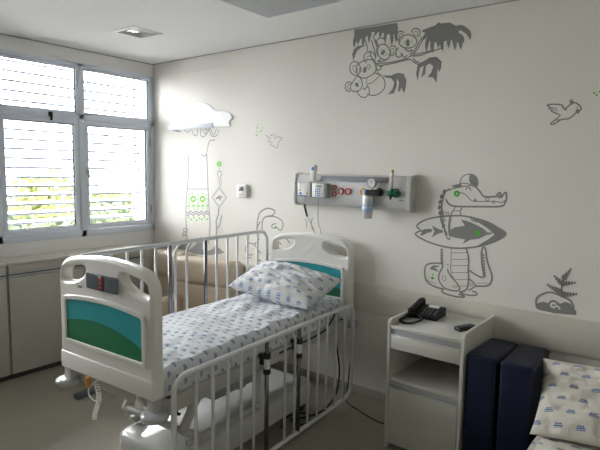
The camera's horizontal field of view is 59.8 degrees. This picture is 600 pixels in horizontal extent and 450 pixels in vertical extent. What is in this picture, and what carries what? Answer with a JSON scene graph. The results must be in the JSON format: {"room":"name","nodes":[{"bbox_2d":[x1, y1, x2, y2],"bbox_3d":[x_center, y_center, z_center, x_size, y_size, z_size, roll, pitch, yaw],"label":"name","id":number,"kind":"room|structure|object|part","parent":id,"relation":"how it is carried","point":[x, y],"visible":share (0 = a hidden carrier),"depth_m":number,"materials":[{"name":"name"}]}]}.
{"room":"hospital room","nodes":[
{"label":"hospital room","id":0,"kind":"room"},
{"bbox_2d":[0,34,154,257],"bbox_3d":[-3.122,-0.082,3.463,0.200,2.730,5.018,6,8,38],"label":"wall","id":1,"kind":"structure","parent":0,"point":[6,42],"depth_m":4.71,"materials":[{"name":"white paint"}]},
{"bbox_2d":[0,33,152,64],"bbox_3d":[-3.018,-1.428,3.258,0.004,0.008,5.018,6,8,38],"label":"trim","id":2,"kind":"structure","parent":1,"relation":"attached to","point":[0,33],"depth_m":4.57,"materials":[{"name":"grey plastic"}]},
{"bbox_2d":[0,49,154,243],"bbox_3d":[-1.970,-0.669,4.734,0.115,1.550,1.515,6,8,38],"label":"window","id":3,"kind":"structure","parent":1,"relation":"in","point":[79,120],"depth_m":4.70,"materials":[{"name":"white paint"}]},
{"bbox_3d":[-2.200,-1.174,4.382,0.044,0.404,0.666,6,8,38],"label":"sash","id":4,"kind":"part","parent":3,"relation":"part of","materials":[{"name":"white paint"}]},
{"bbox_3d":[-2.213,-0.426,4.461,0.044,0.987,0.666,6,8,38],"label":"sash","id":5,"kind":"part","parent":3,"relation":"part of","materials":[{"name":"white paint"}]},
{"bbox_2d":[0,57,139,225],"bbox_3d":[-2.182,-0.699,4.846,0.098,1.680,1.635,6,8,38],"label":"blinds","id":6,"kind":"object","parent":3,"relation":"in","point":[135,184],"visible":0.77,"depth_m":4.84,"materials":[{"name":"white plastic"}]},
{"bbox_3d":[-1.726,-0.755,5.455,0.008,1.680,0.020,6,8,38],"label":"post","id":7,"kind":"part","parent":6,"relation":"part of","materials":[{"name":"white plastic"}]},
{"bbox_3d":[-1.928,-0.484,4.752,0.041,0.100,0.022,6,8,38],"label":"handle","id":8,"kind":"part","parent":3,"relation":"part of","materials":[{"name":"white plastic"}]},
{"bbox_3d":[-1.743,-1.227,4.965,0.044,0.404,0.706,6,8,38],"label":"sash","id":9,"kind":"part","parent":3,"relation":"part of","materials":[{"name":"white paint"}]},
{"bbox_3d":[-1.757,-0.480,5.044,0.044,0.987,0.706,6,8,38],"label":"sash","id":10,"kind":"part","parent":3,"relation":"part of","materials":[{"name":"white paint"}]},
{"bbox_2d":[0,365,406,449],"bbox_3d":[-0.768,1.570,1.774,6.430,0.120,5.418,6,8,38],"label":"floor","id":11,"kind":"structure","parent":0,"point":[36,413],"depth_m":3.50,"materials":[{"name":"plastic"}]},
{"bbox_2d":[0,262,10,381],"bbox_3d":[-2.754,0.800,3.659,0.272,0.947,1.244,6,8,38],"label":"base cabinet","id":12,"kind":"object","parent":11,"relation":"on","point":[4,327],"visible":1,"depth_m":4.04,"materials":[{"name":"laminate"}]},
{"bbox_2d":[0,244,144,378],"bbox_3d":[-1.986,0.710,4.642,0.272,0.947,1.248,6,8,38],"label":"base cabinet","id":13,"kind":"object","parent":11,"relation":"on","point":[33,281],"visible":0.6,"depth_m":4.24,"materials":[{"name":"laminate"}]},
{"bbox_3d":[-2.081,0.728,4.321,0.020,0.866,0.612,6,8,38],"label":"door","id":14,"kind":"part","parent":13,"relation":"part of","materials":[{"name":"laminate"}]},
{"bbox_2d":[0,244,138,265],"bbox_3d":[-1.978,0.250,4.593,0.272,0.022,1.248,6,8,38],"label":"countertop","id":15,"kind":"structure","parent":13,"relation":"on","point":[25,259],"depth_m":4.39,"materials":[{"name":"beige"}]},
{"bbox_3d":[-1.698,0.683,4.811,0.020,0.866,0.612,6,8,38],"label":"door","id":16,"kind":"part","parent":13,"relation":"part of","materials":[{"name":"laminate"}]},
{"bbox_2d":[74,386,139,421],"bbox_3d":[-1.199,1.256,3.938,0.670,0.036,0.690,5,7,34],"label":"stand base","id":17,"kind":"object","parent":11,"relation":"on","point":[84,393],"visible":0.23,"depth_m":3.86,"materials":[{"name":"grey plastic"}]},
{"bbox_2d":[152,249,194,296],"bbox_3d":[-1.376,0.716,4.848,0.430,0.913,0.765,6,8,38],"label":"padded chair","id":18,"kind":"object","parent":11,"relation":"on","point":[162,254],"visible":0.17,"depth_m":4.94,"materials":[{"name":"beige leather"}]},
{"bbox_3d":[-1.231,0.603,5.021,0.410,0.308,0.223,6,8,38],"label":"backrest","id":19,"kind":"part","parent":18,"relation":"part of","materials":[{"name":"beige leather"}]},
{"bbox_2d":[162,256,242,315],"bbox_3d":[-0.935,0.766,4.451,0.630,0.913,0.765,4,7,26],"label":"armchair","id":20,"kind":"object","parent":11,"relation":"on","point":[195,263],"visible":0.22,"depth_m":4.55,"materials":[{"name":"beige leather"}]},
{"bbox_3d":[-1.202,0.862,4.509,0.110,0.460,0.580,4,7,26],"label":"armrest","id":21,"kind":"part","parent":20,"relation":"part of","materials":[{"name":"beige leather"}]},
{"bbox_3d":[-0.831,0.649,4.649,0.610,0.308,0.223,4,7,26],"label":"backrest","id":22,"kind":"part","parent":20,"relation":"part of","materials":[{"name":"beige leather"}]},
{"bbox_2d":[55,230,357,449],"bbox_3d":[-0.429,0.716,3.345,0.850,1.262,1.976,5,7,34],"label":"hospital bed","id":23,"kind":"object","parent":11,"relation":"on","point":[112,330],"visible":0.91,"depth_m":2.79,"materials":[{"name":"white plastic"}]},
{"bbox_3d":[-1.222,0.798,2.791,0.060,0.095,0.050,5,7,34],"label":"corner post","id":24,"kind":"part","parent":23,"relation":"part of","materials":[{"name":"grey metal"}]},
{"bbox_3d":[-1.018,0.873,2.607,0.051,0.203,0.115,-4,8,-40],"label":"coiled cord","id":25,"kind":"part","parent":23,"relation":"part of","materials":[{"name":"white plastic"}]},
{"bbox_3d":[-0.953,0.279,2.504,0.244,0.079,0.008,5,7,34],"label":"control panel","id":26,"kind":"part","parent":23,"relation":"part of","materials":[{"name":"grey plastic"}]},
{"bbox_3d":[-0.963,0.495,2.540,0.599,0.226,0.004,5,7,34],"label":"picture panel","id":27,"kind":"part","parent":23,"relation":"part of","materials":[{"name":"teal plastic"}]},
{"bbox_3d":[-0.673,0.848,2.418,0.060,0.095,0.050,5,7,34],"label":"corner post","id":28,"kind":"part","parent":23,"relation":"part of","materials":[{"name":"grey metal"}]},
{"bbox_3d":[-0.849,0.466,3.412,0.024,0.690,0.025,5,7,34],"label":"guide rod","id":29,"kind":"part","parent":23,"relation":"part of","materials":[{"name":"grey metal"}]},
{"bbox_3d":[-0.758,0.453,3.545,0.027,0.717,1.748,5,7,34],"label":"rail frame","id":30,"kind":"part","parent":23,"relation":"part of","materials":[{"name":"white metal"}]},
{"bbox_3d":[-0.666,0.441,3.679,0.024,0.690,0.025,5,7,34],"label":"guide rod","id":31,"kind":"part","parent":23,"relation":"part of","materials":[{"name":"grey metal"}]},
{"bbox_3d":[-0.441,0.758,3.341,0.736,0.087,1.743,5,7,34],"label":"platform frame","id":32,"kind":"part","parent":23,"relation":"part of","materials":[{"name":"grey metal"}]},
{"bbox_3d":[-0.410,0.930,3.298,0.260,0.245,0.400,5,7,34],"label":"motor","id":33,"kind":"part","parent":23,"relation":"part of","materials":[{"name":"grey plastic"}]},
{"bbox_2d":[163,293,344,396],"bbox_3d":[-0.437,0.631,3.329,0.718,0.168,1.703,5,7,34],"label":"mattress","id":34,"kind":"object","parent":23,"relation":"on","point":[192,337],"visible":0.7,"depth_m":3.08,"materials":[{"name":"white fabric"}]},
{"bbox_2d":[229,261,341,309],"bbox_3d":[-0.110,0.415,3.735,0.718,0.255,0.409,5,7,36],"label":"pillow","id":35,"kind":"object","parent":34,"relation":"on","point":[281,283],"visible":1,"depth_m":3.61,"materials":[{"name":"white fabric"}]},
{"bbox_3d":[-0.102,0.985,3.143,0.027,0.717,1.748,5,7,34],"label":"rail frame","id":36,"kind":"part","parent":23,"relation":"part of","materials":[{"name":"white metal"}]},
{"bbox_3d":[-0.193,0.997,3.010,0.024,0.690,0.025,5,7,34],"label":"guide rod","id":37,"kind":"part","parent":23,"relation":"part of","materials":[{"name":"grey metal"}]},
{"bbox_3d":[-0.009,0.972,3.277,0.024,0.690,0.025,5,7,34],"label":"guide rod","id":38,"kind":"part","parent":23,"relation":"part of","materials":[{"name":"grey metal"}]},
{"bbox_3d":[0.058,0.404,4.030,0.599,0.226,0.003,5,7,34],"label":"picture panel","id":39,"kind":"part","parent":23,"relation":"part of","materials":[{"name":"teal plastic"}]},
{"bbox_2d":[346,364,383,423],"bbox_3d":[0.495,1.185,3.647,0.084,0.304,0.543,-3,7,-37],"label":"cable","id":40,"kind":"object","parent":11,"relation":"on","point":[349,364],"visible":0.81,"depth_m":3.77,"materials":[{"name":"black plastic"}]},
{"bbox_2d":[384,303,494,449],"bbox_3d":[0.873,0.973,3.263,0.474,0.812,0.516,6,8,38],"label":"base cabinet","id":41,"kind":"object","parent":11,"relation":"on","point":[426,368],"visible":0.91,"depth_m":3.10,"materials":[{"name":"beige laminate"}]},
{"bbox_3d":[0.693,0.955,3.402,0.019,0.812,0.516,6,8,38],"label":"panel","id":42,"kind":"part","parent":41,"relation":"part of","materials":[{"name":"beige laminate"}]},
{"bbox_2d":[399,297,445,324],"bbox_3d":[0.772,0.547,3.301,0.200,0.096,0.377,5,7,35],"label":"desk telephone","id":43,"kind":"object","parent":41,"relation":"on","point":[419,309],"visible":0.99,"depth_m":3.32,"materials":[{"name":"black plastic"}]},
{"bbox_3d":[0.690,0.580,3.244,0.128,0.038,0.184,5,7,35],"label":"cord","id":44,"kind":"part","parent":43,"relation":"part of","materials":[{"name":"black plastic"}]},
{"bbox_3d":[0.716,1.186,3.088,0.429,0.352,0.018,6,8,38],"label":"door","id":45,"kind":"part","parent":41,"relation":"part of","materials":[{"name":"beige laminate"}]},
{"bbox_2d":[390,357,459,399],"bbox_3d":[0.870,0.946,3.256,0.435,0.018,0.486,6,8,38],"label":"shelf","id":46,"kind":"object","parent":41,"relation":"attached to","point":[432,377],"depth_m":3.20,"materials":[{"name":"beige laminate"}]},
{"bbox_3d":[0.862,0.704,3.215,0.429,0.087,0.466,6,8,38],"label":"drawer","id":47,"kind":"part","parent":41,"relation":"part of","materials":[{"name":"beige laminate"}]},
{"bbox_2d":[454,323,475,331],"bbox_3d":[0.980,0.607,3.088,0.140,0.028,0.056,-2,7,-28],"label":"remote control","id":48,"kind":"object","parent":41,"relation":"on","point":[460,328],"visible":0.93,"depth_m":3.06,"materials":[{"name":"black plastic"}]},
{"bbox_3d":[1.052,0.991,3.124,0.019,0.812,0.516,6,8,38],"label":"panel","id":49,"kind":"part","parent":41,"relation":"part of","materials":[{"name":"beige laminate"}]},
{"bbox_2d":[463,338,517,449],"bbox_3d":[1.105,1.056,3.031,0.171,0.705,0.408,6,8,39],"label":"cushion","id":50,"kind":"object","parent":11,"relation":"on","point":[483,363],"visible":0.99,"depth_m":2.87,"materials":[{"name":"blue leather"}]},
{"bbox_2d":[496,344,549,449],"bbox_3d":[1.245,1.069,2.924,0.174,0.705,0.408,5,7,37],"label":"cushion","id":51,"kind":"object","parent":11,"relation":"on","point":[521,371],"visible":0.98,"depth_m":2.76,"materials":[{"name":"blue leather"}]},
{"bbox_3d":[2.004,1.381,2.212,1.880,0.260,0.800,6,8,38],"label":"bed","id":52,"kind":"object","parent":11,"relation":"on","visible":0},
{"bbox_2d":[527,435,599,449],"bbox_3d":[2.012,1.172,2.187,1.864,0.168,0.805,6,8,38],"label":"mattress","id":53,"kind":"object","parent":52,"relation":"on","point":[540,442],"visible":0.26,"depth_m":2.48,"materials":[{"name":"white fabric"}]},
{"bbox_2d":[530,358,599,447],"bbox_3d":[1.504,0.885,2.526,0.674,0.310,0.368,5,7,34],"label":"pillow","id":54,"kind":"object","parent":53,"relation":"on","point":[569,403],"visible":1,"depth_m":2.56,"materials":[{"name":"white fabric"}]},
{"bbox_2d":[0,0,508,63],"bbox_3d":[-0.718,-1.284,1.474,6.430,0.160,5.418,6,8,38],"label":"ceiling","id":55,"kind":"structure","parent":0,"point":[189,28],"depth_m":3.68,"materials":[{"name":"white paint"}]},
{"bbox_2d":[112,26,162,38],"bbox_3d":[-1.250,-1.493,4.006,0.274,0.038,0.269,6,8,38],"label":"recessed light","id":56,"kind":"object","parent":55,"relation":"in","point":[132,31],"visible":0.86,"depth_m":4.03,"materials":[{"name":"white plastic"}]},
{"bbox_2d":[219,0,341,17],"bbox_3d":[-0.163,-1.360,3.109,0.600,0.012,0.600,6,8,38],"label":"recessed light","id":57,"kind":"object","parent":55,"relation":"in","point":[265,8],"visible":1,"depth_m":3.25,"materials":[{"name":"white paint"}]},
{"bbox_2d":[135,0,599,392],"bbox_3d":[0.859,-0.035,3.675,6.430,2.730,0.200,6,8,38],"label":"wall","id":58,"kind":"structure","parent":0,"point":[486,115],"depth_m":3.56,"materials":[{"name":"white paint"}]},
{"bbox_2d":[173,128,223,254],"bbox_3d":[-0.969,-0.321,4.949,0.725,1.214,0.001,6,8,38],"label":"sticker","id":59,"kind":"object","parent":58,"relation":"attached to","point":[197,249],"visible":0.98,"depth_m":4.97,"materials":[{"name":"grey plastic"}]},
{"bbox_2d":[168,103,232,129],"bbox_3d":[-0.944,-1.019,4.859,0.880,0.240,0.014,6,8,38],"label":"panel","id":60,"kind":"object","parent":58,"relation":"attached to","point":[197,115],"visible":1,"depth_m":4.84,"materials":[{"name":"white"}]},
{"bbox_2d":[211,161,226,235],"bbox_3d":[-0.742,-0.218,4.781,0.212,0.728,0.002,6,8,38],"label":"sticker","id":61,"kind":"object","parent":58,"relation":"attached to","point":[219,163],"visible":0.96,"depth_m":4.78,"materials":[{"name":"grey plastic"}]},
{"bbox_2d":[237,184,247,197],"bbox_3d":[-0.507,-0.298,4.574,0.112,0.116,0.028,6,8,38],"label":"thermostat","id":62,"kind":"object","parent":58,"relation":"attached to","point":[242,189],"visible":1,"depth_m":4.55,"materials":[{"name":"white plastic"}]},
{"bbox_2d":[266,135,281,147],"bbox_3d":[-0.216,-0.700,4.327,0.190,0.126,0.001,6,8,38],"label":"sticker","id":63,"kind":"object","parent":58,"relation":"attached to","point":[266,135],"visible":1,"depth_m":4.33,"materials":[{"name":"grey plastic"}]},
{"bbox_2d":[245,208,312,260],"bbox_3d":[-0.192,0.098,4.380,0.740,0.478,0.001,6,8,38],"label":"sticker","id":64,"kind":"object","parent":58,"relation":"attached to","point":[265,208],"visible":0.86,"depth_m":4.42,"materials":[{"name":"grey plastic"}]},
{"bbox_2d":[270,361,384,402],"bbox_3d":[0.811,1.297,3.700,5.930,0.075,0.012,6,8,38],"label":"baseboard","id":65,"kind":"structure","parent":58,"relation":"attached to","point":[375,395],"depth_m":4.09,"materials":[{"name":"beige"}]},
{"bbox_2d":[153,0,517,64],"bbox_3d":[0.860,-1.377,3.422,5.930,0.008,0.004,6,8,38],"label":"trim","id":66,"kind":"structure","parent":58,"relation":"attached to","point":[509,0],"depth_m":3.76,"materials":[{"name":"grey plastic"}]},
{"bbox_2d":[293,172,415,212],"bbox_3d":[0.368,-0.251,3.854,1.013,0.258,0.091,6,8,38],"label":"panel","id":67,"kind":"object","parent":58,"relation":"attached to","point":[345,190],"visible":0.87,"depth_m":3.77,"materials":[{"name":"grey"}]},
{"bbox_2d":[298,182,314,232],"bbox_3d":[0.060,-0.097,4.063,0.130,0.472,0.113,6,8,38],"label":"control unit","id":68,"kind":"object","parent":67,"relation":"attached to","point":[304,188],"visible":0.93,"depth_m":4.01,"materials":[{"name":"grey plastic"}]},
{"bbox_3d":[0.030,-0.274,4.006,0.116,0.102,0.006,6,8,38],"label":"plate","id":69,"kind":"part","parent":68,"relation":"part of","materials":[{"name":"white plastic"}]},
{"bbox_2d":[310,165,316,181],"bbox_3d":[0.104,-0.395,3.970,0.053,0.131,0.031,6,8,38],"label":"thermometer","id":70,"kind":"object","parent":67,"relation":"attached to","point":[313,167],"visible":1,"depth_m":3.96,"materials":[{"name":"white plastic"}]},
{"bbox_2d":[312,183,329,233],"bbox_3d":[0.171,-0.088,3.978,0.136,0.464,0.112,6,8,38],"label":"control unit","id":71,"kind":"object","parent":67,"relation":"attached to","point":[319,190],"visible":0.98,"depth_m":3.91,"materials":[{"name":"grey plastic"}]},
{"bbox_3d":[0.137,-0.260,3.924,0.114,0.104,0.006,6,8,38],"label":"plate","id":72,"kind":"part","parent":71,"relation":"part of","materials":[{"name":"white plastic"}]},
{"bbox_2d":[320,176,388,182],"bbox_3d":[0.387,-0.333,3.801,0.580,0.043,0.024,6,8,38],"label":"lamp","id":73,"kind":"object","parent":67,"relation":"attached to","point":[323,179],"depth_m":3.80,"materials":[{"name":"grey"}]},
{"bbox_2d":[362,178,383,218],"bbox_3d":[0.506,-0.187,3.663,0.144,0.287,0.078,6,8,38],"label":"suction regulator","id":74,"kind":"object","parent":67,"relation":"attached to","point":[367,201],"visible":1,"depth_m":3.65,"materials":[{"name":"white plastic"}]},
{"bbox_2d":[362,195,372,218],"bbox_3d":[0.479,-0.128,3.690,0.078,0.163,0.078,6,8,38],"label":"bottle","id":75,"kind":"object","parent":74,"relation":"on","point":[367,201],"depth_m":3.66,"materials":[{"name":"white"}]},
{"bbox_2d":[387,170,400,199],"bbox_3d":[0.641,-0.274,3.558,0.081,0.205,0.057,6,8,38],"label":"oxygen flowmeter","id":76,"kind":"object","parent":67,"relation":"attached to","point":[390,193],"visible":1,"depth_m":3.55,"materials":[{"name":"green plastic"}]},
{"bbox_2d":[194,254,599,359],"bbox_3d":[0.821,0.571,3.620,5.930,0.215,0.020,6,8,38],"label":"trim","id":77,"kind":"structure","parent":58,"relation":"attached to","point":[574,336],"depth_m":3.24,"materials":[{"name":"beige paint"}]},
{"bbox_2d":[345,22,470,97],"bbox_3d":[0.703,-1.141,3.566,0.937,0.494,0.003,6,8,38],"label":"sticker","id":78,"kind":"object","parent":58,"relation":"attached to","point":[439,33],"visible":1,"depth_m":3.57,"materials":[{"name":"grey plastic"}]},
{"bbox_2d":[415,174,507,297],"bbox_3d":[1.035,0.073,3.417,0.617,0.819,0.002,6,8,38],"label":"sticker","id":79,"kind":"object","parent":58,"relation":"attached to","point":[470,231],"visible":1,"depth_m":3.38,"materials":[{"name":"grey plastic"}]},
{"bbox_3d":[0.972,0.000,3.460,0.071,0.196,0.001,6,8,38],"label":"arm","id":80,"kind":"part","parent":79,"relation":"part of","materials":[{"name":"grey plastic"}]},
{"bbox_2d":[535,268,577,314],"bbox_3d":[1.512,0.383,3.074,0.227,0.281,0.001,6,8,38],"label":"sticker","id":81,"kind":"object","parent":58,"relation":"attached to","point":[553,306],"visible":1,"depth_m":3.06,"materials":[{"name":"grey plastic"}]},
{"bbox_2d":[546,98,581,124],"bbox_3d":[1.507,-0.650,2.983,0.188,0.152,0.001,6,8,38],"label":"sticker","id":82,"kind":"object","parent":58,"relation":"attached to","point":[571,101],"visible":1,"depth_m":2.98,"materials":[{"name":"grey plastic"}]},
{"label":"outside","id":83,"kind":"structure","parent":0,"visible":0},
{"bbox_2d":[7,194,134,227],"bbox_3d":[-34.873,0.918,33.713,84.020,0.300,110.000,6,8,38],"label":"ground","id":84,"kind":"structure","parent":83,"point":[8,200],"depth_m":76.71,"materials":[{"name":"green plant"}]},
{"bbox_2d":[7,199,23,228],"bbox_3d":[-10.640,0.765,17.961,2.535,4.147,2.542,6,8,38],"label":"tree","id":85,"kind":"object","parent":84,"relation":"on","point":[9,217],"visible":0.04,"depth_m":17.72,"materials":[{"name":"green plant"}]},
{"bbox_2d":[7,169,73,227],"bbox_3d":[-8.570,0.471,17.721,2.355,4.854,2.328,6,8,38],"label":"tree","id":86,"kind":"object","parent":84,"relation":"on","point":[55,171],"visible":0.41,"depth_m":17.13,"materials":[{"name":"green plant"}]},
{"bbox_2d":[8,213,114,229],"bbox_3d":[-5.072,1.688,11.166,2.278,3.927,2.890,6,8,38],"label":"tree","id":87,"kind":"object","parent":84,"relation":"on","point":[27,217],"visible":0.06,"depth_m":10.69,"materials":[{"name":"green plant"}]},
{"bbox_2d":[72,196,134,221],"bbox_3d":[-5.631,1.112,16.058,2.793,4.030,2.382,6,8,38],"label":"tree","id":88,"kind":"object","parent":84,"relation":"on","point":[108,204],"visible":0.12,"depth_m":15.43,"materials":[{"name":"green plant"}]},
{"bbox_2d":[90,186,134,206],"bbox_3d":[-7.654,0.464,21.420,3.070,4.126,3.119,6,8,38],"label":"tree","id":89,"kind":"object","parent":84,"relation":"on","point":[103,196],"visible":0.06,"depth_m":21.16,"materials":[{"name":"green plant"}]}
]}

